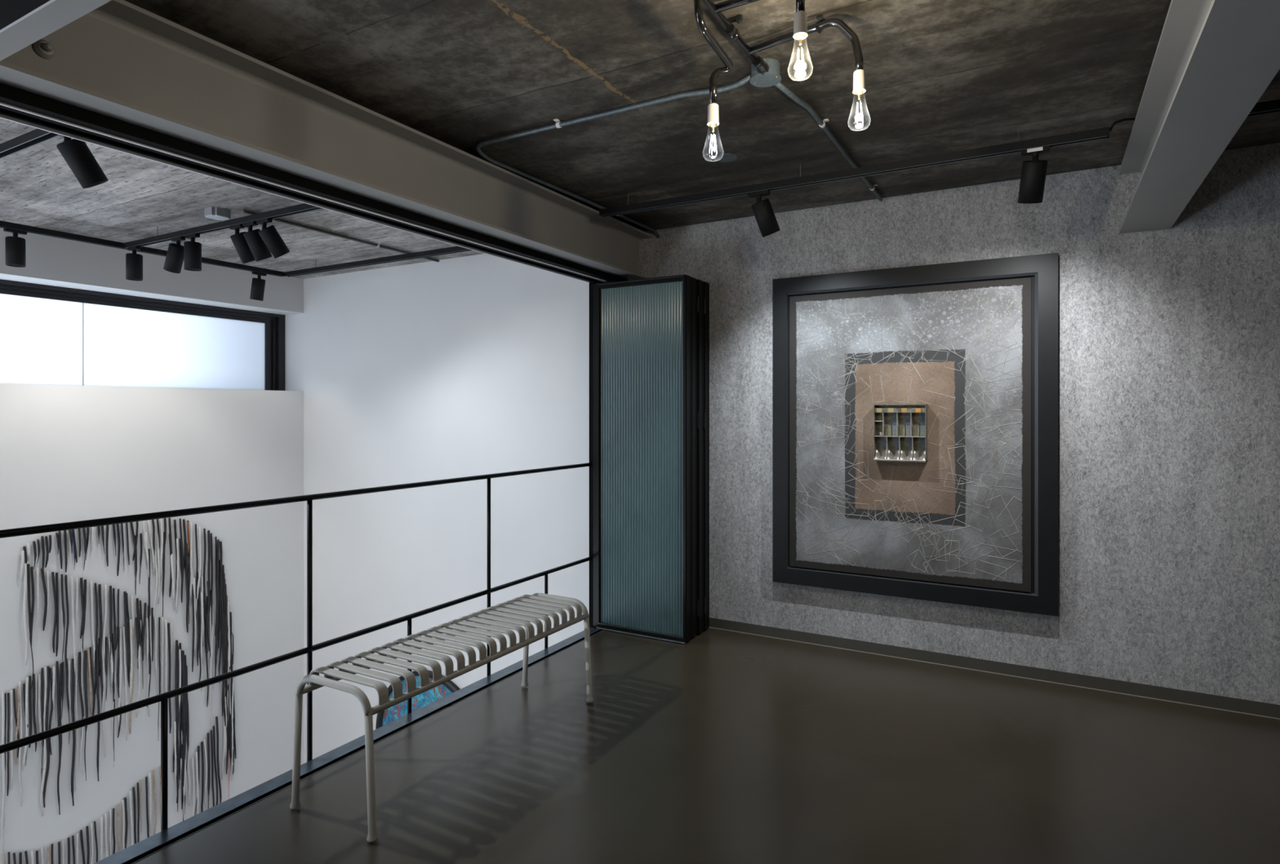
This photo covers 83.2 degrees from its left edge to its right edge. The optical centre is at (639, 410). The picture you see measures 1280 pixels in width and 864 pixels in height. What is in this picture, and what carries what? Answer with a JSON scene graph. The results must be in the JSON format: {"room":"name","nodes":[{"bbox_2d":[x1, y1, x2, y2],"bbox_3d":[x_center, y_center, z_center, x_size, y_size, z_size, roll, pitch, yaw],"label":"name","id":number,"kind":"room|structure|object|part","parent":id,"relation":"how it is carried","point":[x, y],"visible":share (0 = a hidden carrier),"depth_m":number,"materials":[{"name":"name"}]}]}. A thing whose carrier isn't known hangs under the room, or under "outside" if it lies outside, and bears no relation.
{"room":"museum","nodes":[
{"label":"museum","id":0,"kind":"room"},
{"bbox_2d":[0,0,55,33],"bbox_3d":[-0.544,-0.822,0.990,2.500,0.043,0.190,0,0,29],"label":"track","id":1,"kind":"object","parent":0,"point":[11,11],"visible":1,"depth_m":1.46,"materials":[{"name":"metal"}]},
{"bbox_2d":[0,227,303,863],"bbox_3d":[-5.107,1.589,3.237,0.550,5.522,7.623,0,0,29],"label":"wall","id":2,"kind":"structure","parent":0,"point":[68,453],"depth_m":5.29,"materials":[{"name":"white paint"}]},
{"bbox_2d":[0,517,235,863],"bbox_3d":[-3.654,2.130,5.205,0.040,2.736,1.517,0,0,29],"label":"wall art","id":3,"kind":"object","parent":2,"relation":"attached to","point":[205,610],"visible":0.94,"depth_m":5.15},
{"bbox_2d":[0,279,284,391],"bbox_3d":[-5.127,-0.509,3.248,0.075,0.718,7.623,0,0,29],"label":"window","id":4,"kind":"structure","parent":2,"relation":"in","point":[50,335],"depth_m":5.50,"materials":[{"name":"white glass"}]},
{"bbox_3d":[-4.538,-0.470,4.350,0.006,0.640,2.018,0,0,29],"label":"pane","id":5,"kind":"part","parent":4,"relation":"part of","materials":[{"name":"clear glass"}]},
{"bbox_3d":[-3.698,-0.470,5.839,0.006,0.640,1.396,0,0,29],"label":"pane","id":6,"kind":"part","parent":4,"relation":"part of","materials":[{"name":"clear glass"}]},
{"bbox_2d":[0,0,1279,279],"bbox_3d":[-1.062,-1.272,0.968,10.000,0.200,7.643,0,0,29],"label":"ceiling","id":7,"kind":"structure","parent":0,"point":[942,77],"depth_m":2.71,"materials":[{"name":"concrete"}]},
{"bbox_2d":[0,128,58,159],"bbox_3d":[-2.749,-1.122,3.065,2.800,0.100,0.034,0,0,29],"label":"track","id":8,"kind":"object","parent":7,"relation":"attached to","point":[37,136],"visible":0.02,"depth_m":2.91,"materials":[{"name":"metal"}]},
{"bbox_2d":[56,133,108,188],"bbox_3d":[-2.152,-0.968,2.783,0.112,0.218,0.160,0,0,29],"label":"track spotlight","id":9,"kind":"object","parent":8,"relation":"hanging from","point":[77,154],"visible":0.75,"depth_m":2.75,"materials":[{"name":"black paint"}]},
{"bbox_2d":[0,0,111,61],"bbox_3d":[-0.516,-0.991,1.044,2.525,0.293,0.204,0,0,29],"label":"steel beam","id":10,"kind":"structure","parent":7,"relation":"attached to","point":[58,14],"depth_m":1.57,"materials":[{"name":"grey metal"}]},
{"bbox_2d":[0,220,284,276],"bbox_3d":[-4.582,-1.122,2.715,0.034,0.100,7.030,0,0,29],"label":"track","id":11,"kind":"object","parent":7,"relation":"attached to","point":[30,229],"visible":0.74,"depth_m":4.69,"materials":[{"name":"metal"}]},
{"bbox_2d":[3,227,26,267],"bbox_3d":[-3.702,-0.967,4.274,0.094,0.220,0.094,0,0,-16],"label":"track spotlight","id":12,"kind":"object","parent":11,"relation":"hanging from","point":[15,246],"visible":1,"depth_m":4.25,"materials":[{"name":"black paint"}]},
{"bbox_2d":[249,271,266,301],"bbox_3d":[-2.970,-0.965,5.606,0.116,0.224,0.104,0,0,29],"label":"track spotlight","id":13,"kind":"object","parent":11,"relation":"hanging from","point":[257,291],"visible":1,"depth_m":5.57,"materials":[{"name":"black paint"}]},
{"bbox_2d":[204,206,230,221],"bbox_3d":[-2.466,-1.149,4.209,0.111,0.047,0.110,0,0,29],"label":"junction box","id":14,"kind":"object","parent":7,"relation":"attached to","point":[214,213],"visible":1,"depth_m":4.17,"materials":[{"name":"grey plastic"}]},
{"bbox_2d":[124,203,323,248],"bbox_3d":[-2.174,-1.122,4.084,2.800,0.100,0.034,0,0,29],"label":"track","id":15,"kind":"object","parent":7,"relation":"attached to","point":[301,208],"visible":0.57,"depth_m":4.21,"materials":[{"name":"metal"}]},
{"bbox_2d":[125,245,142,280],"bbox_3d":[-3.316,-0.968,4.728,0.092,0.219,0.092,0,0,-16],"label":"track spotlight","id":16,"kind":"object","parent":15,"relation":"hanging from","point":[134,261],"visible":1,"depth_m":4.70,"materials":[{"name":"black paint"}]},
{"bbox_2d":[163,235,185,273],"bbox_3d":[-2.891,-0.966,4.489,0.168,0.222,0.092,0,0,29],"label":"track spotlight","id":17,"kind":"object","parent":15,"relation":"hanging from","point":[174,260],"visible":0.99,"depth_m":4.46,"materials":[{"name":"black paint"}]},
{"bbox_2d":[183,233,201,271],"bbox_3d":[-2.727,-0.968,4.396,0.092,0.219,0.092,0,0,-16],"label":"track spotlight","id":18,"kind":"object","parent":15,"relation":"hanging from","point":[192,249],"visible":1,"depth_m":4.36,"materials":[{"name":"black paint"}]},
{"bbox_2d":[229,223,255,264],"bbox_3d":[-2.308,-0.966,4.203,0.115,0.222,0.149,0,0,29],"label":"track spotlight","id":19,"kind":"object","parent":15,"relation":"hanging from","point":[238,240],"visible":0.81,"depth_m":4.16,"materials":[{"name":"black paint"}]},
{"bbox_2d":[242,220,272,262],"bbox_3d":[-2.198,-0.966,4.143,0.115,0.222,0.151,0,0,29],"label":"track spotlight","id":20,"kind":"object","parent":15,"relation":"hanging from","point":[260,251],"visible":0.98,"depth_m":4.10,"materials":[{"name":"black paint"}]},
{"bbox_2d":[256,217,289,258],"bbox_3d":[-2.076,-0.970,4.088,0.107,0.215,0.165,0,0,39],"label":"track spotlight","id":21,"kind":"object","parent":15,"relation":"hanging from","point":[269,235],"visible":1,"depth_m":4.05,"materials":[{"name":"black paint"}]},
{"bbox_2d":[0,0,653,280],"bbox_3d":[-1.880,-0.991,1.418,0.216,0.293,7.623,0,0,29],"label":"steel beam","id":22,"kind":"structure","parent":7,"relation":"attached to","point":[122,60],"depth_m":2.52,"materials":[{"name":"grey metal"}]},
{"bbox_2d":[33,39,55,59],"bbox_3d":[-1.575,-0.963,1.915,0.034,0.048,0.048,0,0,29],"label":"bolt","id":23,"kind":"object","parent":22,"relation":"attached to","point":[44,49],"visible":0.96,"depth_m":1.91,"materials":[{"name":"grey paint"}]},
{"bbox_2d":[0,83,627,283],"bbox_3d":[-1.983,-0.821,1.405,0.145,0.044,7.500,0,0,29],"label":"track","id":24,"kind":"object","parent":22,"relation":"attached to","point":[17,105],"visible":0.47,"depth_m":2.47,"materials":[{"name":"metal"}]},
{"bbox_2d":[593,274,709,644],"bbox_3d":[0.071,0.281,4.453,0.645,2.131,0.340,0,0,29],"label":"door","id":25,"kind":"structure","parent":24,"relation":"hanging from","point":[642,327],"depth_m":4.32,"materials":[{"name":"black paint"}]},
{"bbox_3d":[0.015,-0.768,4.339,0.573,0.034,0.078,0,0,29],"label":"rail","id":26,"kind":"part","parent":25,"relation":"part of","materials":[{"name":"black metal"}]},
{"bbox_3d":[0.015,1.328,4.339,0.573,0.028,0.078,0,0,29],"label":"rail","id":27,"kind":"part","parent":25,"relation":"part of","materials":[{"name":"black metal"}]},
{"bbox_3d":[0.052,0.279,4.424,0.641,2.127,0.082,0,0,29],"label":"folding door panel","id":28,"kind":"part","parent":25,"relation":"part of","materials":[{"name":"black metal"}]},
{"bbox_3d":[0.097,0.279,4.500,0.645,2.127,0.082,0,0,29],"label":"folding door panel","id":29,"kind":"part","parent":25,"relation":"part of","materials":[{"name":"black metal"}]},
{"bbox_3d":[0.135,0.279,4.572,0.640,2.127,0.070,0,0,29],"label":"folding door panel","id":30,"kind":"part","parent":25,"relation":"part of","materials":[{"name":"black metal"}]},
{"bbox_2d":[124,0,644,231],"bbox_3d":[-0.694,-1.155,0.749,2.855,0.035,7.623,0,0,29],"label":"trim","id":31,"kind":"structure","parent":22,"relation":"attached to","point":[133,3],"depth_m":2.64,"materials":[{"name":"grey metal"}]},
{"bbox_2d":[243,209,439,262],"bbox_3d":[-1.924,-1.159,4.882,0.040,0.026,1.576,0,0,28],"label":"conduit","id":32,"kind":"object","parent":7,"relation":"attached to","point":[377,245],"visible":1,"depth_m":4.76,"materials":[{"name":"metal"}]},
{"bbox_2d":[284,246,471,277],"bbox_3d":[-1.613,-1.122,5.088,2.807,0.100,0.034,0,0,29],"label":"track","id":33,"kind":"object","parent":7,"relation":"attached to","point":[453,250],"visible":0.6,"depth_m":5.23,"materials":[{"name":"metal"}]},
{"bbox_2d":[475,74,751,238],"bbox_3d":[-0.248,-1.142,3.498,1.021,0.059,2.204,0,0,-7],"label":"conduit","id":34,"kind":"object","parent":7,"relation":"attached to","point":[729,87],"visible":0.95,"depth_m":2.92,"materials":[{"name":"metal"}]},
{"bbox_2d":[714,153,737,162],"bbox_3d":[0.398,-1.170,3.339,0.106,0.004,0.106,0,0,29],"label":"plate","id":35,"kind":"object","parent":7,"relation":"attached to","point":[725,157],"visible":1,"depth_m":3.33,"materials":[{"name":"metal"}]},
{"bbox_2d":[750,57,781,87],"bbox_3d":[0.426,-1.145,2.446,0.105,0.054,0.105,0,0,29],"label":"junction box","id":36,"kind":"object","parent":7,"relation":"attached to","point":[772,77],"visible":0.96,"depth_m":2.42,"materials":[{"name":"metal"}]},
{"bbox_3d":[0.426,-1.121,2.446,0.105,0.003,0.105,0,0,29],"label":"lid","id":37,"kind":"part","parent":36,"relation":"part of","materials":[{"name":"metal"}]},
{"bbox_2d":[693,0,871,161],"bbox_3d":[0.085,-0.965,1.783,0.431,0.415,1.361,0,0,44],"label":"lamp","id":38,"kind":"object","parent":7,"relation":"attached to","point":[801,29],"visible":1,"depth_m":2.09,"materials":[{"name":"black metal"}]},
{"bbox_2d":[774,82,882,201],"bbox_3d":[0.905,-1.153,3.207,0.061,0.038,1.703,0,0,31],"label":"conduit","id":39,"kind":"object","parent":7,"relation":"attached to","point":[821,123],"visible":0.95,"depth_m":2.93,"materials":[{"name":"metal"}]},
{"bbox_2d":[599,127,1109,217],"bbox_3d":[0.812,-1.122,3.405,2.360,0.100,0.034,0,0,29],"label":"track","id":40,"kind":"object","parent":7,"relation":"hanging from","point":[1100,134],"visible":1,"depth_m":3.25,"materials":[{"name":"metal"}]},
{"bbox_2d":[747,189,780,237],"bbox_3d":[0.617,-0.966,3.550,0.159,0.222,0.099,0,0,-24],"label":"track spotlight","id":41,"kind":"object","parent":40,"relation":"hanging from","point":[764,215],"visible":1,"depth_m":3.52,"materials":[{"name":"black paint"}]},
{"bbox_3d":[1.565,-1.139,2.980,0.004,0.067,0.004,0,0,29],"label":"hanger rod","id":42,"kind":"part","parent":40,"relation":"part of","materials":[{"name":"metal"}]},
{"bbox_2d":[1017,145,1049,204],"bbox_3d":[1.621,-0.965,2.984,0.105,0.224,0.144,0,0,4],"label":"track spotlight","id":43,"kind":"object","parent":40,"relation":"hanging from","point":[1033,178],"visible":1,"depth_m":2.95,"materials":[{"name":"black paint"}]},
{"bbox_3d":[1.619,-1.047,2.950,0.024,0.016,0.024,0,0,29],"label":"stem","id":44,"kind":"part","parent":43,"relation":"part of","materials":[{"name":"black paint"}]},
{"bbox_2d":[1109,117,1135,132],"bbox_3d":[1.909,-1.122,2.825,0.146,0.059,0.017,0,0,-3],"label":"power cable","id":45,"kind":"object","parent":40,"relation":"attached to","point":[1134,118],"visible":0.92,"depth_m":2.82,"materials":[{"name":"black plastic"}]},
{"bbox_2d":[1119,0,1279,234],"bbox_3d":[0.503,-0.992,0.074,0.200,0.295,7.623,0,0,29],"label":"steel beam","id":46,"kind":"structure","parent":7,"relation":"attached to","point":[1213,61],"depth_m":2.12,"materials":[{"name":"grey metal"}]},
{"bbox_2d":[1247,99,1279,117],"bbox_3d":[3.334,-1.089,1.983,2.740,0.035,0.034,0,0,29],"label":"track","id":47,"kind":"object","parent":7,"relation":"attached to","point":[1272,106],"visible":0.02,"depth_m":2.58,"materials":[{"name":"metal"}]},
{"bbox_2d":[133,627,1279,863],"bbox_3d":[0.688,1.500,-0.030,5.972,0.300,7.623,0,0,29],"label":"floor","id":48,"kind":"structure","parent":0,"point":[719,746],"depth_m":2.67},
{"bbox_2d":[289,593,593,842],"bbox_3d":[-0.700,1.111,2.888,0.414,0.464,1.268,0,0,29],"label":"slatted bench","id":49,"kind":"object","parent":48,"relation":"on","point":[538,606],"visible":1,"depth_m":2.65,"materials":[{"name":"grey metal"}]},
{"bbox_3d":[-1.162,1.149,2.440,0.048,0.388,0.035,0,0,29],"label":"leg","id":50,"kind":"part","parent":49,"relation":"part of","materials":[{"name":"grey metal"}]},
{"bbox_3d":[-0.844,1.149,2.261,0.048,0.388,0.035,0,0,29],"label":"leg","id":51,"kind":"part","parent":49,"relation":"part of","materials":[{"name":"grey metal"}]},
{"bbox_3d":[-0.850,0.951,2.972,0.024,0.023,1.241,0,0,29],"label":"rail","id":52,"kind":"part","parent":49,"relation":"part of","materials":[{"name":"grey metal"}]},
{"bbox_3d":[-0.551,0.951,2.803,0.024,0.023,1.241,0,0,29],"label":"rail","id":53,"kind":"part","parent":49,"relation":"part of","materials":[{"name":"grey metal"}]},
{"bbox_3d":[-0.557,1.149,3.514,0.048,0.388,0.035,0,0,29],"label":"leg","id":54,"kind":"part","parent":49,"relation":"part of","materials":[{"name":"grey metal"}]},
{"bbox_3d":[-0.238,1.149,3.335,0.048,0.388,0.035,0,0,29],"label":"leg","id":55,"kind":"part","parent":49,"relation":"part of","materials":[{"name":"grey metal"}]},
{"bbox_2d":[284,142,1279,764],"bbox_3d":[0.876,1.589,4.354,9.950,5.522,0.200,0,0,29],"label":"wall","id":56,"kind":"structure","parent":0,"point":[1169,340],"depth_m":4.12,"materials":[{"name":"grey concrete"}]},
{"bbox_2d":[0,462,591,831],"bbox_3d":[-2.073,0.963,1.380,0.022,1.274,7.168,0,0,29],"label":"railing","id":57,"kind":"object","parent":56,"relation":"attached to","point":[163,698],"visible":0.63,"depth_m":2.72,"materials":[{"name":"black metal"}]},
{"bbox_3d":[-1.538,1.262,2.331,0.019,0.676,0.019,0,0,29],"label":"post","id":58,"kind":"part","parent":57,"relation":"part of","materials":[{"name":"black metal"}]},
{"bbox_3d":[-2.073,0.924,1.380,0.022,0.022,7.168,0,0,29],"label":"rail","id":59,"kind":"part","parent":57,"relation":"part of","materials":[{"name":"black paint"}]},
{"bbox_3d":[-2.073,0.337,1.380,0.022,0.022,7.168,0,0,29],"label":"handrail","id":60,"kind":"part","parent":57,"relation":"part of","materials":[{"name":"black paint"}]},
{"bbox_3d":[-1.278,0.969,2.791,0.019,1.263,0.019,0,0,29],"label":"post","id":61,"kind":"part","parent":57,"relation":"part of","materials":[{"name":"black metal"}]},
{"bbox_3d":[-1.032,1.262,3.228,0.019,0.676,0.019,0,0,29],"label":"post","id":62,"kind":"part","parent":57,"relation":"part of","materials":[{"name":"black metal"}]},
{"bbox_3d":[-0.773,0.969,3.687,0.019,1.263,0.019,0,0,29],"label":"post","id":63,"kind":"part","parent":57,"relation":"part of","materials":[{"name":"black metal"}]},
{"bbox_3d":[-0.534,1.262,4.110,0.019,0.676,0.019,0,0,29],"label":"post","id":64,"kind":"part","parent":57,"relation":"part of","materials":[{"name":"black metal"}]},
{"bbox_2d":[93,626,603,863],"bbox_3d":[-1.968,1.500,1.467,0.077,0.300,7.623,0,0,29],"label":"trim","id":65,"kind":"structure","parent":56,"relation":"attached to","point":[166,835],"depth_m":2.72,"materials":[{"name":"metal"}]},
{"bbox_2d":[375,670,460,729],"bbox_3d":[-1.646,2.620,5.632,1.154,1.154,0.050,0,0,29],"label":"picture","id":66,"kind":"object","parent":56,"relation":"attached to","point":[394,713],"visible":0.12,"depth_m":5.72},
{"bbox_2d":[589,280,596,627],"bbox_3d":[-0.295,0.421,4.508,0.038,2.458,0.035,0,0,29],"label":"trim","id":67,"kind":"structure","parent":56,"relation":"attached to","point":[592,282],"depth_m":4.49,"materials":[{"name":"black metal"}]},
{"bbox_2d":[772,253,1057,616],"bbox_3d":[1.410,0.117,3.880,1.454,1.781,0.092,0,0,29],"label":"framed picture","id":68,"kind":"object","parent":56,"relation":"attached to","point":[915,408],"visible":1,"depth_m":3.84,"materials":[{"name":"black wood"}]},
{"bbox_2d":[873,404,927,462],"bbox_3d":[1.397,0.119,3.869,0.265,0.304,0.060,0,0,29],"label":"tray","id":69,"kind":"object","parent":68,"relation":"on","point":[900,430],"depth_m":3.88,"materials":[{"name":"metal"}]},
{"bbox_2d":[709,617,1279,719],"bbox_3d":[2.583,1.320,3.391,6.030,0.060,0.201,0,0,29],"label":"baseboard","id":70,"kind":"structure","parent":56,"relation":"attached to","point":[1270,710],"depth_m":3.65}
]}

